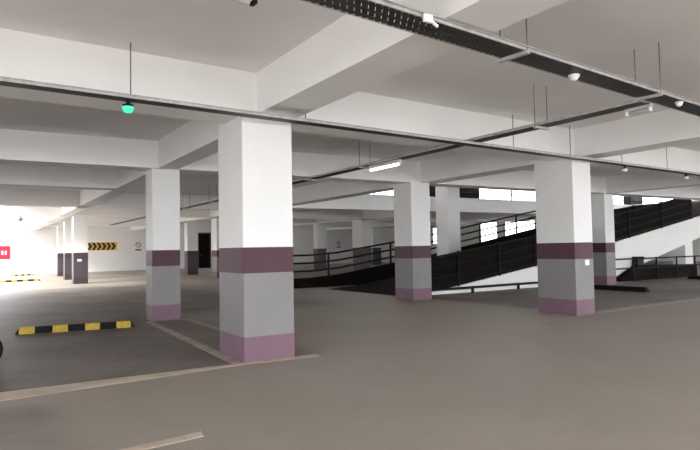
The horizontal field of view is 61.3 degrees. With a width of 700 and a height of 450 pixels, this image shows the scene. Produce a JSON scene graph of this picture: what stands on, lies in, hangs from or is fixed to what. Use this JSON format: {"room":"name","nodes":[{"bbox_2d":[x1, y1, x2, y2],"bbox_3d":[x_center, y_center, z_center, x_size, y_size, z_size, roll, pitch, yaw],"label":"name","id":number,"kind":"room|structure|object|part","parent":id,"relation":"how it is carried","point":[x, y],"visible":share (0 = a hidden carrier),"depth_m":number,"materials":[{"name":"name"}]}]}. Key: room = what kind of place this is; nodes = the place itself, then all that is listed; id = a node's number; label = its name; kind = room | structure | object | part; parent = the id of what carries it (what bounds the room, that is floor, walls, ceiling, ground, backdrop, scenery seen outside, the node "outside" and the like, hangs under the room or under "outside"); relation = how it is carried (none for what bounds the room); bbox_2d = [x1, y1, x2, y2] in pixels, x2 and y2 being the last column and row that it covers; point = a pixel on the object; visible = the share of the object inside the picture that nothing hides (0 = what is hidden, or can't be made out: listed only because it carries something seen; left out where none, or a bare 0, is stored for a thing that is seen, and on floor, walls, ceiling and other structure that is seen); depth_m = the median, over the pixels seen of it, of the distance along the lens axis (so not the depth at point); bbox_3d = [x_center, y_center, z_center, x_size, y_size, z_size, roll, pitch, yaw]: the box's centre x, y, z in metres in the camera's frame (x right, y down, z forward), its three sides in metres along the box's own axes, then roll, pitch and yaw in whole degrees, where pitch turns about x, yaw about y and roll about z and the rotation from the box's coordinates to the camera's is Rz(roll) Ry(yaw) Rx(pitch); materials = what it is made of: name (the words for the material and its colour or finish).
{"room":"parking garage","nodes":[
{"label":"parking garage","id":0,"kind":"room"},
{"bbox_2d":[0,226,381,274],"bbox_3d":[-14.734,1.592,45.748,42.250,3.700,0.250,0,-3,-32],"label":"wall","id":1,"kind":"structure","parent":0,"point":[31,251],"depth_m":43.53,"materials":[{"name":"paint"}]},
{"bbox_2d":[0,246,9,258],"bbox_3d":[-24.035,1.866,39.712,2.080,0.890,0.058,0,-3,-32],"label":"sign","id":2,"kind":"object","parent":1,"relation":"attached to","point":[4,250],"visible":1,"depth_m":40.09,"materials":[{"name":"plastic"}]},
{"bbox_2d":[88,242,116,250],"bbox_3d":[-18.224,1.567,43.389,2.130,0.590,0.036,0,-3,-32],"label":"chevron sign","id":3,"kind":"object","parent":1,"relation":"attached to","point":[92,246],"visible":0.93,"depth_m":43.40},
{"bbox_2d":[135,241,141,251],"bbox_3d":[-16.036,1.597,44.766,0.520,0.820,0.028,0,-3,-32],"label":"prohibition sign","id":4,"kind":"object","parent":1,"relation":"attached to","point":[138,244],"visible":1,"depth_m":44.77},
{"bbox_2d":[198,233,210,267],"bbox_3d":[-11.684,2.028,47.421,1.100,2.850,0.110,0,-3,-32],"label":"door","id":5,"kind":"structure","parent":1,"relation":"in","point":[204,239],"depth_m":47.43,"materials":[{"name":"metal"}]},
{"bbox_2d":[336,239,340,247],"bbox_3d":[-1.043,1.738,54.172,0.520,0.820,0.028,0,-3,-32],"label":"prohibition sign","id":6,"kind":"object","parent":1,"relation":"attached to","point":[338,242],"visible":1,"depth_m":54.16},
{"bbox_2d":[0,261,699,449],"bbox_3d":[2.935,2.589,28.632,62.000,0.300,58.000,0,-3,-32],"label":"floor","id":7,"kind":"structure","parent":0,"point":[467,370],"depth_m":6.40,"materials":[{"name":"concrete"}]},
{"bbox_2d":[0,341,2,357],"bbox_3d":[-4.412,1.528,7.173,0.110,0.380,0.380,-3,-3,33],"label":"tyre","id":8,"kind":"object","parent":7,"relation":"on","point":[1,344],"visible":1,"depth_m":7.27,"materials":[{"name":"black rubber"}]},
{"bbox_2d":[0,279,40,282],"bbox_3d":[-16.523,2.785,29.583,1.874,0.093,0.156,1,-3,-41],"label":"wheel stop","id":9,"kind":"object","parent":7,"relation":"on","point":[24,279],"visible":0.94,"depth_m":29.53,"materials":[{"name":"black rubber"}]},
{"bbox_2d":[11,274,33,275],"bbox_3d":[-20.992,3.200,37.924,1.350,0.093,0.156,0,-3,-32],"label":"wheel stop","id":10,"kind":"object","parent":7,"relation":"on","point":[12,274],"visible":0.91,"depth_m":37.82,"materials":[{"name":"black rubber"}]},
{"bbox_2d":[57,226,62,275],"bbox_3d":[-17.509,1.591,35.880,0.460,3.017,0.600,0,-3,-32],"label":"pillar","id":11,"kind":"structure","parent":7,"relation":"on","point":[59,228],"depth_m":35.60,"materials":[{"name":"white paint"}]},
{"bbox_3d":[-17.494,2.416,35.847,0.460,0.774,0.600,0,-3,-32],"label":"grey panel","id":12,"kind":"part","parent":11,"relation":"part of","materials":[{"name":"paint"}]},
{"bbox_2d":[63,222,71,279],"bbox_3d":[-14.729,1.347,31.020,0.500,3.017,0.600,0,-3,-32],"label":"pillar","id":13,"kind":"structure","parent":7,"relation":"on","point":[67,226],"depth_m":30.74,"materials":[{"name":"white paint"}]},
{"bbox_3d":[-14.714,2.171,30.987,0.500,0.774,0.600,0,-3,-32],"label":"grey panel","id":14,"kind":"part","parent":13,"relation":"part of","materials":[{"name":"paint"}]},
{"bbox_2d":[15,320,134,334],"bbox_3d":[-4.799,1.797,10.402,1.914,0.113,0.156,0,-2,-23],"label":"wheel stop","id":15,"kind":"object","parent":7,"relation":"on","point":[117,324],"visible":1,"depth_m":10.34,"materials":[{"name":"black rubber"}]},
{"bbox_2d":[72,216,87,283],"bbox_3d":[-12.177,1.126,26.655,0.600,3.017,0.615,0,-3,-32],"label":"pillar","id":16,"kind":"structure","parent":7,"relation":"on","point":[79,223],"depth_m":26.41,"materials":[{"name":"white paint"}]},
{"bbox_3d":[-12.166,1.951,26.629,0.600,0.774,0.600,0,-3,-32],"label":"grey panel","id":17,"kind":"part","parent":16,"relation":"part of","materials":[{"name":"paint"}]},
{"bbox_2d":[0,354,318,400],"bbox_3d":[-3.617,1.624,5.191,7.970,0.004,0.910,0,-3,-32],"label":"painted line","id":18,"kind":"object","parent":7,"relation":"on","point":[9,395],"visible":1,"depth_m":6.14,"materials":[{"name":"beige paint"}]},
{"bbox_2d":[120,431,203,449],"bbox_3d":[-1.473,1.540,4.061,1.024,0.004,0.119,1,-3,-40],"label":"painted line","id":19,"kind":"object","parent":7,"relation":"on","point":[197,434],"visible":1,"depth_m":4.19,"materials":[{"name":"beige paint"}]},
{"bbox_2d":[146,168,180,320],"bbox_3d":[-3.813,0.391,12.051,0.557,3.017,0.520,0,-3,-32],"label":"pillar","id":20,"kind":"structure","parent":7,"relation":"on","point":[163,301],"depth_m":11.83,"materials":[{"name":"white paint"}]},
{"bbox_3d":[-3.798,1.216,12.018,0.557,0.774,0.520,0,-3,-32],"label":"grey panel","id":21,"kind":"part","parent":20,"relation":"part of","materials":[{"name":"paint"}]},
{"bbox_2d":[146,318,190,321],"bbox_3d":[-3.588,1.883,11.708,0.850,0.004,0.130,0,-3,-32],"label":"painted line","id":22,"kind":"object","parent":7,"relation":"on","point":[184,318],"visible":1,"depth_m":11.76,"materials":[{"name":"paint"}]},
{"bbox_2d":[184,223,197,274],"bbox_3d":[-9.257,1.384,34.453,0.620,3.017,0.600,0,-3,-32],"label":"pillar","id":23,"kind":"structure","parent":7,"relation":"on","point":[190,229],"depth_m":34.21,"materials":[{"name":"white paint"}]},
{"bbox_3d":[-9.242,2.208,34.420,0.620,0.774,0.600,0,-3,-32],"label":"grey panel","id":24,"kind":"part","parent":23,"relation":"part of","materials":[{"name":"paint"}]},
{"bbox_2d":[147,321,243,363],"bbox_3d":[-2.616,1.769,9.286,0.150,0.004,5.118,0,-3,-30],"label":"painted line","id":25,"kind":"object","parent":7,"relation":"on","point":[212,351],"visible":1,"depth_m":8.46,"materials":[{"name":"paint"}]},
{"bbox_2d":[186,319,219,330],"bbox_3d":[-2.207,1.796,10.139,0.130,0.004,4.102,0,-3,-31],"label":"painted line","id":26,"kind":"object","parent":7,"relation":"on","point":[192,320],"visible":0.43,"depth_m":10.88,"materials":[{"name":"paint"}]},
{"bbox_2d":[211,218,218,277],"bbox_3d":[-6.653,1.169,30.249,0.620,3.017,0.800,0,-3,-32],"label":"pillar","id":27,"kind":"structure","parent":7,"relation":"on","point":[215,221],"depth_m":29.92,"materials":[{"name":"white paint"}]},
{"bbox_3d":[-6.638,1.993,30.216,0.620,0.774,0.800,0,-3,-32],"label":"grey panel","id":28,"kind":"part","parent":27,"relation":"part of","materials":[{"name":"paint"}]},
{"bbox_2d":[218,116,294,361],"bbox_3d":[-1.241,0.172,7.732,0.680,3.017,0.860,0,-3,-32],"label":"pillar","id":29,"kind":"structure","parent":7,"relation":"on","point":[256,282],"depth_m":7.39,"materials":[{"name":"white paint"}]},
{"bbox_3d":[-1.226,0.997,7.699,0.680,0.774,0.860,0,-3,-32],"label":"grey panel","id":30,"kind":"part","parent":29,"relation":"part of","materials":[{"name":"paint"}]},
{"bbox_2d":[313,224,326,269],"bbox_3d":[-1.984,1.432,38.987,0.660,3.017,0.550,0,-3,-32],"label":"pillar","id":31,"kind":"structure","parent":7,"relation":"on","point":[319,230],"depth_m":38.77,"materials":[{"name":"white paint"}]},
{"bbox_3d":[-1.969,2.256,38.954,0.660,0.774,0.550,0,-3,-32],"label":"grey panel","id":32,"kind":"part","parent":31,"relation":"part of","materials":[{"name":"paint"}]},
{"bbox_2d":[352,220,370,270],"bbox_3d":[0.683,1.225,35.029,0.570,3.017,1.100,0,-3,-32],"label":"pillar","id":33,"kind":"structure","parent":7,"relation":"on","point":[360,228],"depth_m":34.67,"materials":[{"name":"white paint"}]},
{"bbox_3d":[0.699,2.050,34.997,0.570,0.774,1.100,0,-3,-32],"label":"grey panel","id":34,"kind":"part","parent":33,"relation":"part of","materials":[{"name":"paint"}]},
{"bbox_2d":[370,227,380,264],"bbox_3d":[2.032,1.723,48.142,0.800,3.017,0.600,0,-3,-32],"label":"pillar","id":35,"kind":"structure","parent":7,"relation":"on","point":[375,233],"depth_m":47.86,"materials":[{"name":"white paint"}]},
{"bbox_3d":[2.047,2.548,48.109,0.800,0.774,0.600,0,-3,-32],"label":"grey panel","id":36,"kind":"part","parent":35,"relation":"part of","materials":[{"name":"paint"}]},
{"bbox_2d":[393,182,431,300],"bbox_3d":[1.635,0.429,15.503,0.615,3.017,0.756,0,-3,-32],"label":"pillar","id":37,"kind":"structure","parent":7,"relation":"on","point":[412,239],"depth_m":15.23,"materials":[{"name":"white paint"}]},
{"bbox_3d":[1.650,1.254,15.470,0.615,0.774,0.756,0,-3,-32],"label":"grey panel","id":38,"kind":"part","parent":37,"relation":"part of","materials":[{"name":"paint"}]},
{"bbox_2d":[293,228,535,288],"bbox_3d":[3.391,1.131,23.970,13.400,2.225,0.200,0,-3,-32],"label":"kerb","id":39,"kind":"object","parent":7,"relation":"on","point":[357,277],"visible":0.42,"depth_m":22.06,"materials":[{"name":"black concrete"}]},
{"bbox_2d":[293,210,535,275],"bbox_3d":[3.383,0.524,23.996,13.406,2.677,0.080,0,-3,-32],"label":"ramp railing","id":40,"kind":"object","parent":39,"relation":"on","point":[328,268],"visible":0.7,"depth_m":22.60,"materials":[{"name":"black metal"}]},
{"bbox_3d":[-0.779,1.414,21.337,0.074,0.840,0.074,-3,-3,35],"label":"post","id":41,"kind":"part","parent":40,"relation":"part of","materials":[{"name":"black metal"}]},
{"bbox_3d":[1.569,1.075,22.829,0.074,0.840,0.074,-3,-3,35],"label":"post","id":42,"kind":"part","parent":40,"relation":"part of","materials":[{"name":"black metal"}]},
{"bbox_3d":[5.579,0.338,25.384,0.074,0.840,0.074,-3,-3,35],"label":"post","id":43,"kind":"part","parent":40,"relation":"part of","materials":[{"name":"black metal"}]},
{"bbox_2d":[435,186,460,255],"bbox_3d":[3.868,-1.138,23.452,0.630,6.700,0.720,0,-3,-32],"label":"pillar","id":44,"kind":"structure","parent":7,"relation":"on","point":[448,233],"depth_m":23.16,"materials":[{"name":"white paint"}]},
{"bbox_2d":[432,282,537,292],"bbox_3d":[4.871,1.875,17.936,7.302,0.205,0.090,0,-3,-34],"label":"barrier","id":45,"kind":"object","parent":7,"relation":"on","point":[523,283],"visible":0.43,"depth_m":17.27,"materials":[{"name":"black metal"}]},
{"bbox_2d":[330,201,699,295],"bbox_3d":[10.437,0.357,24.415,23.800,3.550,4.300,0,-3,-32],"label":"ramp","id":46,"kind":"object","parent":7,"relation":"on","point":[657,242],"visible":0.38,"depth_m":21.63,"materials":[{"name":"concrete"}]},
{"bbox_2d":[431,199,692,288],"bbox_3d":[7.971,0.323,20.351,14.205,3.287,0.080,0,-3,-32],"label":"ramp railing","id":47,"kind":"object","parent":46,"relation":"on","point":[453,269],"visible":0.66,"depth_m":18.53,"materials":[{"name":"black metal"}]},
{"bbox_3d":[3.174,1.266,17.279,0.055,1.040,0.055,-1,-2,-10],"label":"post","id":48,"kind":"part","parent":47,"relation":"part of","materials":[{"name":"black metal"}]},
{"bbox_3d":[4.593,1.042,18.181,0.055,1.040,0.055,-3,-3,35],"label":"post","id":49,"kind":"part","parent":47,"relation":"part of","materials":[{"name":"black metal"}]},
{"bbox_3d":[5.978,0.824,19.062,0.055,1.040,0.055,-3,-3,35],"label":"post","id":50,"kind":"part","parent":47,"relation":"part of","materials":[{"name":"black metal"}]},
{"bbox_3d":[7.968,-0.150,20.362,14.205,2.301,0.044,0,-3,-32],"label":"rail","id":51,"kind":"part","parent":47,"relation":"part of","materials":[{"name":"black metal"}]},
{"bbox_3d":[10.298,-0.036,21.819,0.055,1.040,0.055,-3,-3,35],"label":"post","id":52,"kind":"part","parent":47,"relation":"part of","materials":[{"name":"black metal"}]},
{"bbox_3d":[12.112,-0.397,22.977,0.055,1.040,0.055,-1,-2,-10],"label":"post","id":53,"kind":"part","parent":47,"relation":"part of","materials":[{"name":"metal"}]},
{"bbox_2d":[614,204,651,213],"bbox_3d":[14.037,-0.458,29.205,9.440,1.579,0.090,0,-3,-32],"label":"fence","id":54,"kind":"object","parent":46,"relation":"on","point":[620,210],"visible":0.15,"depth_m":28.96,"materials":[{"name":"black metal"}]},
{"bbox_3d":[13.346,-0.605,28.814,1.527,0.706,0.030,0,-3,-32],"label":"panel","id":55,"kind":"part","parent":54,"relation":"part of","materials":[{"name":"black metal"}]},
{"bbox_3d":[14.669,-0.796,29.655,1.527,0.537,0.030,0,-3,-32],"label":"panel","id":56,"kind":"part","parent":54,"relation":"part of","materials":[{"name":"black metal"}]},
{"bbox_2d":[534,159,594,315],"bbox_3d":[4.262,0.233,11.766,0.551,3.017,0.919,0,-3,-32],"label":"pillar","id":57,"kind":"structure","parent":7,"relation":"on","point":[562,186],"depth_m":11.48,"materials":[{"name":"white paint"}]},
{"bbox_3d":[4.274,1.058,11.738,0.551,0.774,0.907,0,-3,-32],"label":"grey panel","id":58,"kind":"part","parent":57,"relation":"part of","materials":[{"name":"paint"}]},
{"bbox_2d":[591,193,615,284],"bbox_3d":[8.361,0.483,19.914,0.500,3.017,0.900,0,-3,-32],"label":"pillar","id":59,"kind":"structure","parent":7,"relation":"on","point":[602,207],"depth_m":19.56,"materials":[{"name":"white paint"}]},
{"bbox_3d":[8.376,1.307,19.881,0.500,0.774,0.900,0,-3,-32],"label":"grey panel","id":60,"kind":"part","parent":59,"relation":"part of","materials":[{"name":"paint"}]},
{"bbox_2d":[594,285,649,291],"bbox_3d":[7.756,1.826,17.102,0.200,0.130,1.800,0,-3,-32],"label":"wheel stop","id":61,"kind":"object","parent":7,"relation":"on","point":[598,287],"visible":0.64,"depth_m":16.91,"materials":[{"name":"black rubber"}]},
{"bbox_2d":[595,298,699,312],"bbox_3d":[7.350,1.752,13.423,6.321,0.004,0.120,1,-3,-36],"label":"painted line","id":62,"kind":"object","parent":7,"relation":"on","point":[696,298],"visible":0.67,"depth_m":12.77,"materials":[{"name":"paint"}]},
{"bbox_2d":[616,264,696,281],"bbox_3d":[11.689,1.756,22.405,5.000,0.550,0.250,0,-3,-32],"label":"wall","id":63,"kind":"structure","parent":7,"relation":"on","point":[683,271],"depth_m":22.05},
{"bbox_2d":[632,256,643,264],"bbox_3d":[10.603,1.319,21.752,0.460,0.310,0.220,0,-3,-32],"label":"equipment box","id":64,"kind":"object","parent":63,"relation":"on","point":[636,261],"visible":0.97,"depth_m":21.65,"materials":[{"name":"black paint"}]},
{"bbox_2d":[615,255,699,280],"bbox_3d":[12.325,1.611,22.570,8.850,0.830,0.060,0,-3,-32],"label":"railing","id":65,"kind":"object","parent":7,"relation":"on","point":[694,256],"visible":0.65,"depth_m":21.98,"materials":[{"name":"black metal"}]},
{"bbox_3d":[10.186,1.596,21.227,0.055,0.830,0.055,-1,-2,-10],"label":"post","id":66,"kind":"part","parent":65,"relation":"part of","materials":[{"name":"black metal"}]},
{"bbox_3d":[11.414,1.605,21.998,0.055,0.830,0.055,-3,-3,35],"label":"post","id":67,"kind":"part","parent":65,"relation":"part of","materials":[{"name":"black metal"}]},
{"bbox_3d":[12.318,1.226,22.585,8.850,0.050,0.050,0,-3,-32],"label":"rail","id":68,"kind":"part","parent":65,"relation":"part of","materials":[{"name":"black metal"}]},
{"bbox_3d":[12.324,1.566,22.571,8.850,0.050,0.050,0,-3,-32],"label":"rail","id":69,"kind":"part","parent":65,"relation":"part of","materials":[{"name":"black metal"}]},
{"bbox_3d":[12.558,1.612,22.716,0.055,0.830,0.055,-1,-2,-10],"label":"post","id":70,"kind":"part","parent":65,"relation":"part of","materials":[{"name":"black metal"}]},
{"bbox_3d":[13.659,1.620,23.407,0.055,0.830,0.055,-1,-2,-10],"label":"post","id":71,"kind":"part","parent":65,"relation":"part of","materials":[{"name":"black metal"}]},
{"bbox_2d":[672,241,692,263],"bbox_3d":[18.146,0.856,32.303,0.750,2.900,0.700,0,-3,-32],"label":"pillar","id":72,"kind":"structure","parent":7,"relation":"on","point":[686,249],"depth_m":32.00,"materials":[{"name":"white paint"}]},
{"bbox_2d":[687,275,699,278],"bbox_3d":[13.043,1.893,21.186,0.200,0.130,1.800,0,-3,-32],"label":"wheel stop","id":73,"kind":"object","parent":7,"relation":"on","point":[689,276],"visible":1,"depth_m":21.72,"materials":[{"name":"black rubber"}]},
{"bbox_2d":[0,0,699,215],"bbox_3d":[3.427,-1.308,26.009,52.000,0.140,52.700,0,-3,-32],"label":"ceiling","id":74,"kind":"structure","parent":0,"point":[604,35],"depth_m":6.74,"materials":[{"name":"paint"}]},
{"bbox_2d":[0,164,116,189],"bbox_3d":[-11.383,-1.248,12.311,12.350,0.550,0.550,0,-3,-32],"label":"ceiling beam","id":75,"kind":"structure","parent":74,"relation":"attached to","point":[11,175],"depth_m":14.61,"materials":[{"name":"paint"}]},
{"bbox_2d":[0,188,218,209],"bbox_3d":[-12.152,-0.940,19.695,18.900,0.550,0.600,0,-3,-32],"label":"ceiling beam","id":76,"kind":"structure","parent":74,"relation":"attached to","point":[8,197],"depth_m":20.83,"materials":[{"name":"paint"}]},
{"bbox_2d":[30,120,224,229],"bbox_3d":[-11.596,-0.758,24.526,0.400,0.550,39.200,0,-3,-32],"label":"ceiling beam","id":77,"kind":"structure","parent":74,"relation":"attached to","point":[195,140],"depth_m":11.12,"materials":[{"name":"paint"}]},
{"bbox_2d":[0,216,393,227],"bbox_3d":[-6.841,-0.126,42.548,31.800,0.550,0.500,0,-3,-32],"label":"ceiling beam","id":78,"kind":"structure","parent":74,"relation":"attached to","point":[90,224],"depth_m":37.42,"materials":[{"name":"paint"}]},
{"bbox_2d":[1,210,474,224],"bbox_3d":[-3.866,-0.369,37.810,31.800,0.550,0.500,0,-3,-32],"label":"ceiling beam","id":79,"kind":"structure","parent":74,"relation":"attached to","point":[4,218],"depth_m":31.97,"materials":[{"name":"paint"}]},
{"bbox_2d":[232,0,257,6],"bbox_3d":[-0.999,-1.752,3.647,0.931,0.593,0.062,1,-3,-39],"label":"light","id":80,"kind":"object","parent":74,"relation":"hanging from","point":[252,3],"visible":1,"depth_m":3.88,"materials":[{"name":"white plastic"}]},
{"bbox_2d":[5,206,529,221],"bbox_3d":[-0.997,-0.604,33.241,31.800,0.550,0.500,0,-3,-32],"label":"ceiling beam","id":81,"kind":"structure","parent":74,"relation":"attached to","point":[9,210],"depth_m":28.57,"materials":[{"name":"paint"}]},
{"bbox_2d":[0,28,699,178],"bbox_3d":[9.835,-1.498,15.761,52.124,0.550,0.600,1,-3,-36],"label":"ceiling beam","id":82,"kind":"structure","parent":74,"relation":"attached to","point":[23,55],"depth_m":7.15,"materials":[{"name":"paint"}]},
{"bbox_2d":[0,129,699,199],"bbox_3d":[7.635,-1.317,19.303,52.000,0.550,0.580,0,-3,-32],"label":"ceiling beam","id":83,"kind":"structure","parent":74,"relation":"attached to","point":[19,147],"depth_m":12.22,"materials":[{"name":"paint"}]},
{"bbox_2d":[0,42,699,175],"bbox_3d":[5.302,-1.520,11.735,32.100,0.642,0.235,1,-3,-37],"label":"cable tray","id":84,"kind":"object","parent":74,"relation":"hanging from","point":[4,81],"visible":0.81,"depth_m":7.05,"materials":[{"name":"metal"}]},
{"bbox_2d":[122,99,133,112],"bbox_3d":[-2.280,-1.216,6.072,0.120,0.138,0.118,0,-3,-32],"label":"lamp","id":85,"kind":"object","parent":84,"relation":"attached to","point":[127,108],"visible":1,"depth_m":6.04,"materials":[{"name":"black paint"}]},
{"bbox_3d":[-2.305,-1.602,6.211,0.012,0.640,0.014,0,-3,-32],"label":"hanger rod","id":86,"kind":"part","parent":84,"relation":"part of","materials":[{"name":"metal"}]},
{"bbox_2d":[622,165,627,171],"bbox_3d":[5.513,-1.127,11.864,0.120,0.138,0.118,0,-3,-32],"label":"lamp","id":87,"kind":"object","parent":84,"relation":"attached to","point":[624,169],"visible":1,"depth_m":11.83,"materials":[{"name":"white plastic"}]},
{"bbox_2d":[293,210,435,225],"bbox_3d":[-2.071,-0.355,38.995,0.500,0.550,24.800,0,-3,-32],"label":"ceiling beam","id":88,"kind":"structure","parent":74,"relation":"attached to","point":[367,215],"depth_m":33.55,"materials":[{"name":"paint"}]},
{"bbox_2d":[108,84,650,224],"bbox_3d":[-5.294,-0.982,20.788,0.294,0.610,32.840,0,-3,-32],"label":"cable tray","id":89,"kind":"object","parent":74,"relation":"hanging from","point":[544,125],"visible":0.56,"depth_m":8.82,"materials":[{"name":"metal"}]},
{"bbox_2d":[369,159,401,171],"bbox_3d":[0.666,-1.138,11.349,0.060,0.108,1.000,0,-3,-32],"label":"light","id":90,"kind":"object","parent":89,"relation":"attached to","point":[399,161],"visible":1,"depth_m":11.28,"materials":[{"name":"white plastic"}]},
{"bbox_3d":[2.525,-1.630,8.098,0.010,0.610,0.012,0,-3,-32],"label":"hanger rod","id":91,"kind":"part","parent":89,"relation":"part of","materials":[{"name":"metal"}]},
{"bbox_2d":[624,104,652,115],"bbox_3d":[3.454,-1.374,7.078,0.060,0.078,0.330,0,-3,-32],"label":"light","id":92,"kind":"object","parent":89,"relation":"attached to","point":[648,107],"visible":1,"depth_m":7.06,"materials":[{"name":"white plastic"}]},
{"bbox_2d":[256,0,567,116],"bbox_3d":[2.385,-1.914,2.221,0.540,0.525,13.500,0,-3,-32],"label":"ceiling beam","id":93,"kind":"structure","parent":74,"relation":"attached to","point":[352,54],"depth_m":5.57,"materials":[{"name":"paint"}]},
{"bbox_2d":[130,109,699,229],"bbox_3d":[-2.309,-1.012,22.392,0.550,0.550,52.700,0,-3,-32],"label":"ceiling beam","id":94,"kind":"structure","parent":74,"relation":"attached to","point":[669,127],"depth_m":11.32,"materials":[{"name":"paint"}]},
{"bbox_2d":[326,213,535,230],"bbox_3d":[4.281,-0.312,42.981,0.500,0.550,24.800,0,-3,-32],"label":"ceiling beam","id":95,"kind":"structure","parent":74,"relation":"attached to","point":[463,216],"depth_m":36.96,"materials":[{"name":"paint"}]},
{"bbox_2d":[429,186,435,196],"bbox_3d":[3.955,-1.677,28.841,0.800,0.797,0.500,0,-3,-32],"label":"box","id":96,"kind":"object","parent":74,"relation":"on","point":[431,188],"visible":0.06,"depth_m":28.55,"materials":[{"name":"black paint"}]},
{"bbox_2d":[292,194,631,213],"bbox_3d":[10.827,-0.921,32.319,32.750,0.680,0.500,0,-3,-32],"label":"ceiling beam","id":97,"kind":"structure","parent":74,"relation":"attached to","point":[369,202],"depth_m":27.59,"materials":[{"name":"paint"}]},
{"bbox_2d":[459,188,479,198],"bbox_3d":[5.797,-1.664,29.997,1.650,0.797,0.500,0,-3,-32],"label":"box","id":98,"kind":"object","parent":74,"relation":"on","point":[470,190],"visible":0.21,"depth_m":29.86,"materials":[{"name":"black paint"}]},
{"bbox_2d":[300,0,699,116],"bbox_3d":[6.006,-1.676,8.718,26.160,0.595,0.314,1,-3,-38],"label":"cable tray","id":99,"kind":"object","parent":74,"relation":"hanging from","point":[505,50],"visible":0.93,"depth_m":4.94,"materials":[{"name":"metal"}]},
{"bbox_2d":[423,13,438,27],"bbox_3d":[0.582,-1.467,4.247,0.146,0.072,0.034,1,-3,-40],"label":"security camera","id":100,"kind":"object","parent":99,"relation":"attached to","point":[427,18],"visible":1,"depth_m":4.22,"materials":[{"name":"white plastic"}]},
{"bbox_3d":[1.492,-1.742,5.006,0.010,0.595,0.012,0,-3,-32],"label":"hanger rod","id":101,"kind":"part","parent":99,"relation":"part of","materials":[{"name":"metal"}]},
{"bbox_2d":[568,73,579,80],"bbox_3d":[2.172,-1.427,5.734,0.110,0.056,0.110,0,-3,-32],"label":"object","id":102,"kind":"object","parent":99,"relation":"attached to","point":[573,77],"visible":1,"depth_m":5.70,"materials":[{"name":"white plastic"}]},
{"bbox_3d":[3.244,-1.705,6.725,0.010,0.595,0.012,0,-3,-32],"label":"hanger rod","id":103,"kind":"part","parent":99,"relation":"part of","materials":[{"name":"metal"}]},
{"bbox_3d":[3.412,-1.717,6.512,0.010,0.595,0.012,0,-3,-32],"label":"hanger rod","id":104,"kind":"part","parent":99,"relation":"part of","materials":[{"name":"metal"}]},
{"bbox_2d":[675,101,682,106],"bbox_3d":[3.845,-1.410,6.907,0.090,0.056,0.090,0,-3,-32],"label":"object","id":105,"kind":"object","parent":99,"relation":"attached to","point":[678,103],"visible":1,"depth_m":6.88,"materials":[{"name":"white plastic"}]},
{"bbox_2d":[373,190,670,204],"bbox_3d":[12.647,-1.690,33.709,28.200,0.900,0.080,0,-3,-32],"label":"railing","id":106,"kind":"object","parent":74,"relation":"on","point":[511,195],"visible":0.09,"depth_m":31.07,"materials":[{"name":"white metal"}]},
{"bbox_3d":[12.650,-1.540,33.703,28.200,0.070,0.070,0,-3,-32],"label":"rail","id":107,"kind":"part","parent":106,"relation":"part of","materials":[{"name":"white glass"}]},
{"bbox_2d":[623,196,642,204],"bbox_3d":[18.037,-1.581,37.678,1.350,0.797,0.500,0,-3,-32],"label":"box","id":108,"kind":"object","parent":74,"relation":"on","point":[627,198],"visible":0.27,"depth_m":37.35,"materials":[{"name":"black paint"}]},
{"bbox_2d":[606,172,699,193],"bbox_3d":[13.298,-1.705,12.164,0.500,0.550,18.750,0,-3,-32],"label":"ceiling beam","id":109,"kind":"structure","parent":74,"relation":"attached to","point":[633,182],"depth_m":18.39,"materials":[{"name":"paint"}]},
{"bbox_2d":[381,216,535,261],"bbox_3d":[8.075,1.372,48.911,0.250,3.560,18.650,0,-3,-32],"label":"wall","id":110,"kind":"structure","parent":0,"point":[387,234],"depth_m":50.02,"materials":[{"name":"paint"}]},
{"bbox_2d":[431,228,436,243],"bbox_3d":[7.255,0.919,50.222,0.150,1.400,0.800,0,-3,-32],"label":"window","id":111,"kind":"structure","parent":110,"relation":"in","point":[434,237],"depth_m":50.32,"materials":[{"name":"glass"}]},
{"bbox_3d":[7.255,0.919,50.222,0.010,1.300,0.700,0,-3,-32],"label":"pane","id":112,"kind":"part","parent":111,"relation":"part of","materials":[{"name":"clear glass"}]},
{"bbox_2d":[479,221,496,241],"bbox_3d":[10.562,0.598,44.957,0.150,1.700,1.850,0,-3,-32],"label":"window","id":113,"kind":"structure","parent":110,"relation":"in","point":[490,224],"depth_m":44.99,"materials":[{"name":"glass"}]},
{"bbox_2d":[503,219,533,235],"bbox_3d":[12.168,0.467,42.398,0.150,1.700,2.900,0,-3,-32],"label":"window","id":114,"kind":"structure","parent":110,"relation":"in","point":[509,226],"depth_m":42.49,"materials":[{"name":"glass"}]},
{"bbox_2d":[650,238,699,260],"bbox_3d":[25.762,0.676,39.546,0.250,3.560,16.050,0,-3,-32],"label":"wall","id":115,"kind":"structure","parent":0,"point":[695,243],"depth_m":41.72,"materials":[{"name":"paint"}]}
]}

